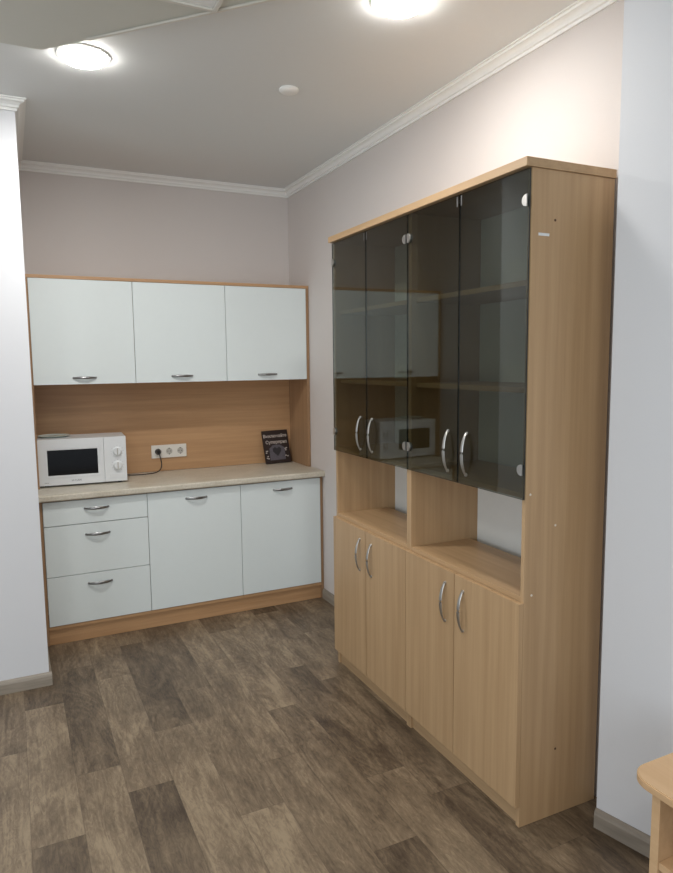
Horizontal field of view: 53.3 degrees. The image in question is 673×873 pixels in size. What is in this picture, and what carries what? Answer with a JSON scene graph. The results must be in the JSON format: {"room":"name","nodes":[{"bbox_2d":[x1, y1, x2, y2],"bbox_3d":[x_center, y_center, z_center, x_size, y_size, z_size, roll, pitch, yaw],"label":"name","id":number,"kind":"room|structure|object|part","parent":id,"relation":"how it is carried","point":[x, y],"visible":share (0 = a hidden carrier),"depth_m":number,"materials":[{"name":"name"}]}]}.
{"room":"office kitchenette","nodes":[
{"label":"office kitchenette","id":0,"kind":"room"},
{"bbox_2d":[0,109,48,680],"bbox_3d":[-2.934,-0.102,2.866,2.954,2.632,1.082,-4,7,-26],"label":"wall","id":1,"kind":"structure","parent":0,"point":[23,632],"depth_m":3.02,"materials":[{"name":"white paint"}]},
{"bbox_2d":[0,94,25,110],"bbox_3d":[-2.680,-1.334,2.229,3.000,0.047,0.045,-4,7,-26],"label":"trim","id":2,"kind":"structure","parent":1,"relation":"attached to","point":[7,102],"depth_m":2.85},
{"bbox_2d":[0,671,52,694],"bbox_3d":[-2.674,1.226,2.521,2.966,0.062,0.014,-4,7,-26],"label":"baseboard","id":3,"kind":"structure","parent":1,"relation":"attached to","point":[34,681],"depth_m":3.11,"materials":[{"name":"grey wood"}]},
{"bbox_2d":[47,643,50,671],"bbox_3d":[-1.440,1.120,3.353,0.012,0.062,0.412,-4,7,-26],"label":"baseboard","id":4,"kind":"structure","parent":1,"relation":"attached to","point":[47,643],"depth_m":3.28,"materials":[{"name":"grey wood"}]},
{"bbox_2d":[0,0,256,49],"bbox_3d":[-0.612,-1.080,-0.232,4.549,0.052,4.970,-4,7,-26],"label":"ceiling","id":5,"kind":"structure","parent":0,"point":[36,24],"depth_m":2.10,"materials":[{"name":"white paint"}]},
{"bbox_2d":[86,0,274,40],"bbox_3d":[0.106,-1.295,1.890,2.000,0.006,0.016,2,7,20],"label":"trim","id":6,"kind":"structure","parent":5,"relation":"attached to","point":[257,1],"depth_m":2.11,"materials":[{"name":"white"}]},
{"bbox_2d":[159,0,212,11],"bbox_3d":[-1.497,-1.232,1.508,2.488,0.012,0.014,-4,7,-26],"label":"trim","id":7,"kind":"structure","parent":5,"relation":"attached to","point":[178,2],"depth_m":2.02,"materials":[{"name":"white"}]},
{"bbox_2d":[180,0,216,7],"bbox_3d":[-0.947,-1.120,0.419,2.456,0.006,2.434,-4,7,-26],"label":"trim","id":8,"kind":"structure","parent":5,"relation":"attached to","point":[209,3],"depth_m":2.01,"materials":[{"name":"white"}]},
{"bbox_2d":[212,0,223,12],"bbox_3d":[0.161,-1.190,0.963,0.014,0.012,2.450,-4,7,-26],"label":"trim","id":9,"kind":"structure","parent":5,"relation":"attached to","point":[218,3],"depth_m":2.02,"materials":[{"name":"white plastic"}]},
{"bbox_2d":[19,170,288,613],"bbox_3d":[-1.023,-0.285,4.321,1.766,2.632,0.120,-4,7,-26],"label":"wall","id":10,"kind":"structure","parent":0,"point":[72,225],"depth_m":4.09,"materials":[{"name":"paint"}]},
{"bbox_2d":[15,99,25,162],"bbox_3d":[-1.563,-1.466,3.301,0.045,0.047,1.007,-4,7,-26],"label":"trim","id":11,"kind":"structure","parent":10,"relation":"attached to","point":[20,113],"depth_m":3.15,"materials":[{"name":"white paint"}]},
{"bbox_2d":[18,160,286,197],"bbox_3d":[-1.055,-1.558,4.078,1.645,0.047,0.045,-4,7,-26],"label":"trim","id":12,"kind":"structure","parent":10,"relation":"attached to","point":[24,165],"depth_m":4.04,"materials":[{"name":"white paint"}]},
{"bbox_2d":[25,274,310,489],"bbox_3d":[-0.972,-0.344,4.077,1.635,1.153,0.350,-4,7,-26],"label":"upper cabinet","id":13,"kind":"object","parent":10,"relation":"attached to","point":[209,367],"visible":0.94,"depth_m":4.04,"materials":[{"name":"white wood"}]},
{"bbox_3d":[-1.704,-0.290,3.739,0.018,1.136,0.322,-4,7,-26],"label":"panel","id":14,"kind":"part","parent":13,"relation":"part of","materials":[{"name":"brown wood"}]},
{"bbox_3d":[-1.391,-0.573,3.691,0.532,0.567,0.016,-4,7,-26],"label":"door","id":15,"kind":"part","parent":13,"relation":"part of","materials":[{"name":"white paint"}]},
{"bbox_3d":[-1.385,-0.323,3.696,0.128,0.015,0.028,-4,7,-26],"label":"handle","id":16,"kind":"part","parent":13,"relation":"part of","materials":[{"name":"metal"}]},
{"bbox_3d":[-0.984,-0.910,4.026,1.635,0.017,0.323,-4,7,-26],"label":"panel","id":17,"kind":"part","parent":13,"relation":"part of","materials":[{"name":"brown wood"}]},
{"bbox_2d":[151,443,186,458],"bbox_3d":[-1.062,0.091,4.248,0.220,0.082,0.011,-4,7,-26],"label":"power outlet","id":18,"kind":"object","parent":13,"relation":"attached to","point":[170,450],"visible":1,"depth_m":4.25,"materials":[{"name":"grey plastic"}]},
{"bbox_2d":[165,447,172,454],"bbox_3d":[-1.059,0.092,4.245,0.052,0.052,0.002,-4,7,-26],"label":"socket","id":19,"kind":"object","parent":18,"relation":"attached to","point":[168,450],"depth_m":4.24,"materials":[{"name":"grey plastic"}]},
{"bbox_2d":[176,446,183,453],"bbox_3d":[-0.996,0.088,4.276,0.052,0.052,0.002,-4,7,-26],"label":"socket","id":20,"kind":"object","parent":18,"relation":"attached to","point":[179,449],"depth_m":4.27,"materials":[{"name":"grey plastic"}]},
{"bbox_3d":[-0.909,-0.604,3.924,0.534,0.567,0.016,-4,7,-26],"label":"door","id":21,"kind":"part","parent":13,"relation":"part of","materials":[{"name":"white paint"}]},
{"bbox_3d":[-0.900,-0.355,3.931,0.128,0.015,0.028,-4,7,-26],"label":"handle","id":22,"kind":"part","parent":13,"relation":"part of","materials":[{"name":"metal"}]},
{"bbox_3d":[-0.432,-0.635,4.155,0.524,0.567,0.016,-4,7,-26],"label":"door","id":23,"kind":"part","parent":13,"relation":"part of","materials":[{"name":"white paint"}]},
{"bbox_3d":[-0.423,-0.386,4.162,0.128,0.015,0.028,-4,7,-26],"label":"handle","id":24,"kind":"part","parent":13,"relation":"part of","materials":[{"name":"metal"}]},
{"bbox_3d":[-0.251,-0.384,4.441,0.018,1.136,0.322,-4,7,-26],"label":"panel","id":25,"kind":"part","parent":13,"relation":"part of","materials":[{"name":"brown wood"}]},
{"bbox_2d":[0,0,576,187],"bbox_3d":[-0.254,-1.277,0.901,6.200,0.080,6.720,-4,7,-26],"label":"ceiling","id":26,"kind":"structure","parent":0,"point":[199,97],"depth_m":2.72,"materials":[{"name":"white paint"}]},
{"bbox_2d":[56,43,110,68],"bbox_3d":[-0.931,-1.389,2.471,0.190,0.029,0.190,-4,7,-26],"label":"recessed light","id":27,"kind":"object","parent":26,"relation":"in","point":[79,55],"visible":0.98,"depth_m":2.43,"materials":[{"name":"white"}]},
{"bbox_2d":[279,85,298,95],"bbox_3d":[-0.198,-1.439,2.797,0.082,0.017,0.082,-4,7,-26],"label":"smoke detector","id":28,"kind":"object","parent":26,"relation":"attached to","point":[289,90],"visible":1,"depth_m":2.78,"materials":[{"name":"white plastic"}]},
{"bbox_2d":[371,0,430,17],"bbox_3d":[0.203,-1.362,2.118,0.190,0.029,0.190,-4,7,-26],"label":"recessed light","id":29,"kind":"object","parent":26,"relation":"in","point":[388,8],"visible":1,"depth_m":2.11,"materials":[{"name":"white"}]},
{"bbox_2d":[0,597,649,872],"bbox_3d":[-0.225,1.408,1.201,6.200,0.060,6.720,-4,7,-26],"label":"floor","id":30,"kind":"structure","parent":0,"point":[238,742],"depth_m":2.47,"materials":[{"name":"brown laminate"}]},
{"bbox_2d":[39,493,151,646],"bbox_3d":[-1.405,0.696,3.871,0.554,0.788,0.528,-4,7,-26],"label":"drawer unit","id":31,"kind":"object","parent":30,"relation":"on","point":[96,567],"visible":0.86,"depth_m":3.65,"materials":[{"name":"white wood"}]},
{"bbox_3d":[-1.654,0.710,3.769,0.018,0.788,0.496,-4,7,-26],"label":"panel","id":32,"kind":"part","parent":31,"relation":"part of","materials":[{"name":"brown wood"}]},
{"bbox_3d":[-1.520,0.620,4.098,0.518,0.683,0.005,-4,7,-26],"label":"panel","id":33,"kind":"part","parent":31,"relation":"part of","materials":[{"name":"wood"}]},
{"bbox_3d":[-1.334,0.330,3.675,0.518,0.016,0.080,-4,7,-26],"label":"rail","id":34,"kind":"part","parent":31,"relation":"part of","materials":[{"name":"brown wood"}]},
{"bbox_3d":[-1.300,0.398,3.635,0.534,0.128,0.016,-4,7,-26],"label":"drawer","id":35,"kind":"part","parent":31,"relation":"part of","materials":[{"name":"white paint"}]},
{"bbox_3d":[-1.291,0.384,3.615,0.132,0.015,0.028,-4,7,-26],"label":"handle","id":36,"kind":"part","parent":31,"relation":"part of","materials":[{"name":"metal"}]},
{"bbox_3d":[-1.298,0.601,3.658,0.534,0.272,0.016,-4,7,-26],"label":"drawer","id":37,"kind":"part","parent":31,"relation":"part of","materials":[{"name":"white paint"}]},
{"bbox_3d":[-1.290,0.525,3.630,0.132,0.015,0.028,-4,7,-26],"label":"handle","id":38,"kind":"part","parent":31,"relation":"part of","materials":[{"name":"metal"}]},
{"bbox_3d":[-1.295,0.871,3.688,0.534,0.266,0.016,-4,7,-26],"label":"drawer","id":39,"kind":"part","parent":31,"relation":"part of","materials":[{"name":"white paint"}]},
{"bbox_3d":[-1.287,0.795,3.660,0.132,0.015,0.028,-4,7,-26],"label":"handle","id":40,"kind":"part","parent":31,"relation":"part of","materials":[{"name":"metal"}]},
{"bbox_3d":[-1.295,1.014,3.706,0.536,0.017,0.016,-4,7,-26],"label":"panel","id":41,"kind":"part","parent":31,"relation":"part of","materials":[{"name":"brown wood"}]},
{"bbox_2d":[49,585,320,645],"bbox_3d":[-0.823,1.034,3.953,1.598,0.085,0.016,-4,7,-26],"label":"plinth","id":42,"kind":"object","parent":30,"relation":"on","point":[94,630],"visible":1,"depth_m":3.90,"materials":[{"name":"brown wood"}]},
{"bbox_2d":[146,484,242,612],"bbox_3d":[-0.913,0.621,4.105,0.540,0.702,0.528,-4,7,-26],"label":"base cabinet","id":43,"kind":"object","parent":30,"relation":"on","point":[195,540],"visible":0.73,"depth_m":3.89,"materials":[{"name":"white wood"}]},
{"bbox_2d":[38,461,324,502],"bbox_3d":[-0.923,0.256,4.049,1.644,0.034,0.513,-4,7,-26],"label":"countertop","id":44,"kind":"structure","parent":43,"relation":"on","point":[160,481],"depth_m":3.93,"materials":[{"name":"laminate"}]},
{"bbox_2d":[37,432,161,486],"bbox_3d":[-1.367,0.122,3.938,0.702,0.266,0.333,-3,7,-22],"label":"microwave oven","id":45,"kind":"object","parent":44,"relation":"on","point":[93,457],"visible":0.99,"depth_m":3.77,"materials":[{"name":"white plastic"}]},
{"bbox_2d":[38,434,69,437],"bbox_3d":[-1.622,-0.003,3.851,0.176,0.009,0.176,-4,7,-26],"label":"glass plate","id":46,"kind":"object","parent":45,"relation":"on","point":[44,435],"visible":1,"depth_m":3.87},
{"bbox_3d":[-1.480,0.139,3.747,0.344,0.256,0.016,-3,7,-22],"label":"door","id":47,"kind":"part","parent":45,"relation":"part of","materials":[{"name":"white plastic"}]},
{"bbox_3d":[-1.264,0.127,3.834,0.120,0.256,0.016,-3,7,-22],"label":"control panel","id":48,"kind":"part","parent":45,"relation":"part of","materials":[{"name":"white plastic"}]},
{"bbox_3d":[-1.248,0.085,3.818,0.052,0.052,0.019,-3,7,-22],"label":"knob","id":49,"kind":"part","parent":45,"relation":"part of","materials":[{"name":"white plastic"}]},
{"bbox_3d":[-1.247,0.164,3.826,0.052,0.052,0.019,-3,7,-22],"label":"knob","id":50,"kind":"part","parent":45,"relation":"part of","materials":[{"name":"white plastic"}]},
{"bbox_3d":[-1.216,0.171,4.114,0.297,0.126,0.059,-4,7,-27],"label":"power cord","id":51,"kind":"part","parent":45,"relation":"part of","materials":[{"name":"black plastic"}]},
{"bbox_2d":[261,429,290,463],"bbox_3d":[-0.406,0.068,4.533,0.190,0.219,0.071,-5,7,-32],"label":"book","id":52,"kind":"object","parent":44,"relation":"on","point":[276,448],"visible":1,"depth_m":4.52,"materials":[{"name":"black paper"}]},
{"bbox_2d":[269,445,285,459],"bbox_3d":[-0.398,0.106,4.521,0.115,0.099,0.027,-5,7,-32],"label":"picture","id":53,"kind":"object","parent":52,"relation":"attached to","point":[276,452],"depth_m":4.52},
{"bbox_3d":[-0.841,0.298,3.913,0.504,0.016,0.080,-4,7,-26],"label":"rail","id":54,"kind":"part","parent":43,"relation":"part of","materials":[{"name":"brown wood"}]},
{"bbox_3d":[-0.801,0.352,3.851,0.128,0.015,0.028,-4,7,-26],"label":"handle","id":55,"kind":"part","parent":43,"relation":"part of","materials":[{"name":"metal"}]},
{"bbox_3d":[-0.810,0.983,3.940,0.540,0.017,0.016,-4,7,-26],"label":"panel","id":56,"kind":"part","parent":43,"relation":"part of","materials":[{"name":"brown wood"}]},
{"bbox_2d":[239,477,323,597],"bbox_3d":[-0.427,0.632,4.344,0.537,0.788,0.528,-4,7,-26],"label":"base cabinet","id":57,"kind":"object","parent":30,"relation":"on","point":[282,521],"visible":0.72,"depth_m":4.12,"materials":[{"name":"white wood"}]},
{"bbox_3d":[-0.333,0.952,4.171,0.519,0.017,0.016,-4,7,-26],"label":"panel","id":58,"kind":"part","parent":57,"relation":"part of","materials":[{"name":"brown wood"}]},
{"bbox_3d":[-0.356,0.266,4.148,0.501,0.016,0.080,-4,7,-26],"label":"rail","id":59,"kind":"part","parent":57,"relation":"part of","materials":[{"name":"brown wood"}]},
{"bbox_3d":[-0.323,0.322,4.082,0.128,0.015,0.028,-4,7,-26],"label":"handle","id":60,"kind":"part","parent":57,"relation":"part of","materials":[{"name":"metal"}]},
{"bbox_3d":[-0.201,0.616,4.471,0.018,0.788,0.496,-4,7,-26],"label":"panel","id":61,"kind":"part","parent":57,"relation":"part of","materials":[{"name":"brown wood"}]},
{"bbox_2d":[328,156,616,827],"bbox_3d":[0.415,0.156,2.715,0.370,2.078,1.365,-4,7,-25],"label":"display cabinet","id":62,"kind":"object","parent":30,"relation":"on","point":[471,319],"visible":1,"depth_m":2.47,"materials":[{"name":"brown wood"}]},
{"bbox_3d":[0.057,-0.404,3.051,0.005,0.975,0.335,-4,7,-25],"label":"glass door","id":63,"kind":"part","parent":62,"relation":"part of","materials":[{"name":"black glass"}]},
{"bbox_3d":[0.067,0.742,3.178,0.017,0.677,0.335,-4,7,-25],"label":"door","id":64,"kind":"part","parent":62,"relation":"part of","materials":[{"name":"brown wood"}]},
{"bbox_3d":[0.097,-0.013,2.983,0.026,0.154,0.015,-4,7,-25],"label":"handle","id":65,"kind":"part","parent":62,"relation":"part of","materials":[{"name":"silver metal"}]},
{"bbox_3d":[0.095,0.537,3.041,0.026,0.154,0.015,-4,7,-25],"label":"handle","id":66,"kind":"part","parent":62,"relation":"part of","materials":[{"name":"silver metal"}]},
{"bbox_3d":[0.148,0.104,3.326,0.327,2.052,0.016,-4,7,-25],"label":"panel","id":67,"kind":"part","parent":62,"relation":"part of","materials":[{"name":"brown wood"}]},
{"bbox_3d":[0.142,0.547,2.944,0.026,0.154,0.015,-4,7,-25],"label":"handle","id":68,"kind":"part","parent":62,"relation":"part of","materials":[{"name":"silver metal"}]},
{"bbox_3d":[0.143,-0.003,2.886,0.026,0.154,0.015,-4,7,-25],"label":"handle","id":69,"kind":"part","parent":62,"relation":"part of","materials":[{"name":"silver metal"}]},
{"bbox_2d":[340,300,406,315],"bbox_3d":[0.289,-0.564,2.954,0.299,0.017,0.644,-4,7,-25],"label":"shelf","id":70,"kind":"object","parent":62,"relation":"attached to","point":[399,308],"depth_m":3.02,"materials":[{"name":"brown wood"}]},
{"bbox_2d":[341,378,406,386],"bbox_3d":[0.293,-0.243,2.990,0.299,0.017,0.644,-4,7,-25],"label":"shelf","id":71,"kind":"object","parent":62,"relation":"attached to","point":[345,382],"depth_m":3.09,"materials":[{"name":"brown wood"}]},
{"bbox_3d":[0.202,-0.371,2.746,0.005,0.974,0.337,-4,7,-25],"label":"glass door","id":72,"kind":"part","parent":62,"relation":"part of","materials":[{"name":"black glass"}]},
{"bbox_3d":[0.213,0.774,2.873,0.017,0.677,0.337,-4,7,-25],"label":"door","id":73,"kind":"part","parent":62,"relation":"part of","materials":[{"name":"brown wood"}]},
{"bbox_3d":[0.434,0.087,3.093,0.004,1.972,0.644,-4,7,-25],"label":"panel","id":74,"kind":"part","parent":62,"relation":"part of","materials":[{"name":"brown wood"}]},
{"bbox_3d":[0.431,0.167,2.732,0.327,2.052,0.016,-4,7,-25],"label":"panel","id":75,"kind":"part","parent":62,"relation":"part of","materials":[{"name":"brown wood"}]},
{"bbox_3d":[0.357,0.807,2.569,0.017,0.677,0.330,-4,7,-25],"label":"door","id":76,"kind":"part","parent":62,"relation":"part of","materials":[{"name":"brown wood"}]},
{"bbox_3d":[0.347,-0.339,2.442,0.005,0.975,0.331,-4,7,-25],"label":"glass door","id":77,"kind":"part","parent":62,"relation":"part of","materials":[{"name":"black glass"}]},
{"bbox_3d":[0.385,0.601,2.435,0.026,0.154,0.015,-4,7,-25],"label":"handle","id":78,"kind":"part","parent":62,"relation":"part of","materials":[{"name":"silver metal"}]},
{"bbox_3d":[0.439,0.169,2.717,0.327,2.052,0.016,-4,7,-25],"label":"panel","id":79,"kind":"part","parent":62,"relation":"part of","materials":[{"name":"brown wood"}]},
{"bbox_3d":[0.386,0.051,2.377,0.026,0.154,0.015,-4,7,-25],"label":"handle","id":80,"kind":"part","parent":62,"relation":"part of","materials":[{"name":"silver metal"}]},
{"bbox_3d":[0.431,0.611,2.338,0.026,0.154,0.015,-4,7,-25],"label":"handle","id":81,"kind":"part","parent":62,"relation":"part of","materials":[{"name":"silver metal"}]},
{"bbox_3d":[0.432,0.061,2.280,0.026,0.154,0.015,-4,7,-25],"label":"handle","id":82,"kind":"part","parent":62,"relation":"part of","materials":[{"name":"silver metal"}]},
{"bbox_2d":[416,381,524,392],"bbox_3d":[0.583,-0.178,2.382,0.299,0.017,0.642,-4,7,-25],"label":"shelf","id":83,"kind":"object","parent":62,"relation":"attached to","point":[421,386],"depth_m":2.43,"materials":[{"name":"brown wood"}]},
{"bbox_2d":[417,280,526,304],"bbox_3d":[0.580,-0.500,2.346,0.299,0.017,0.642,-4,7,-25],"label":"shelf","id":84,"kind":"object","parent":62,"relation":"attached to","point":[512,293],"depth_m":2.40,"materials":[{"name":"brown wood"}]},
{"bbox_3d":[0.412,-0.864,2.605,0.353,0.026,1.365,-4,7,-25],"label":"panel","id":85,"kind":"part","parent":62,"relation":"part of","materials":[{"name":"brown wood"}]},
{"bbox_3d":[0.502,0.839,2.265,0.017,0.677,0.340,-4,7,-25],"label":"door","id":86,"kind":"part","parent":62,"relation":"part of","materials":[{"name":"brown wood"}]},
{"bbox_3d":[0.492,-0.307,2.138,0.005,0.975,0.340,-4,7,-25],"label":"glass door","id":87,"kind":"part","parent":62,"relation":"part of","materials":[{"name":"black glass"}]},
{"bbox_3d":[0.724,0.152,2.485,0.004,1.972,0.642,-4,7,-25],"label":"panel","id":88,"kind":"part","parent":62,"relation":"part of","materials":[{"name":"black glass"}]},
{"bbox_3d":[0.721,0.232,2.124,0.327,2.052,0.016,-4,7,-25],"label":"panel","id":89,"kind":"part","parent":62,"relation":"part of","materials":[{"name":"brown wood"}]},
{"bbox_2d":[637,753,672,872],"bbox_3d":[1.075,1.084,1.361,0.436,0.519,0.830,-4,7,-26],"label":"side table","id":90,"kind":"object","parent":30,"relation":"on","point":[655,776],"visible":1,"depth_m":1.56,"materials":[{"name":"brown wood"}]},
{"bbox_3d":[0.932,1.061,1.671,0.421,0.498,0.022,-4,7,-26],"label":"panel","id":91,"kind":"part","parent":90,"relation":"part of","materials":[{"name":"brown wood"}]},
{"bbox_2d":[658,856,672,872],"bbox_3d":[1.083,1.022,1.335,0.400,0.018,0.702,-4,7,-26],"label":"shelf","id":92,"kind":"object","parent":90,"relation":"attached to","point":[665,863],"depth_m":1.56,"materials":[{"name":"brown wood"}]},
{"bbox_2d":[288,0,623,796],"bbox_3d":[0.362,-0.193,3.363,0.120,2.632,2.824,-4,7,-26],"label":"wall","id":93,"kind":"structure","parent":0,"point":[561,101],"depth_m":2.74,"materials":[{"name":"paint"}]},
{"bbox_2d":[322,588,333,605],"bbox_3d":[0.106,1.042,3.902,0.014,0.062,0.866,-4,7,-26],"label":"baseboard","id":94,"kind":"structure","parent":93,"relation":"attached to","point":[328,596],"depth_m":4.21,"materials":[{"name":"grey wood"}]},
{"bbox_2d":[284,0,617,197],"bbox_3d":[0.273,-1.473,3.184,0.045,0.047,2.824,-4,7,-26],"label":"trim","id":95,"kind":"structure","parent":93,"relation":"attached to","point":[579,11],"depth_m":2.66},
{"bbox_2d":[597,0,672,835],"bbox_3d":[2.189,0.076,0.763,0.449,2.632,3.698,-6,8,-40],"label":"wall","id":96,"kind":"structure","parent":0,"point":[636,720],"depth_m":1.96,"materials":[{"name":"white paint"}]},
{"bbox_2d":[594,807,649,857],"bbox_3d":[1.801,1.344,1.022,0.014,0.062,3.000,-6,8,-40],"label":"baseboard","id":97,"kind":"structure","parent":96,"relation":"attached to","point":[604,822],"depth_m":2.09,"materials":[{"name":"grey plastic"}]}
]}

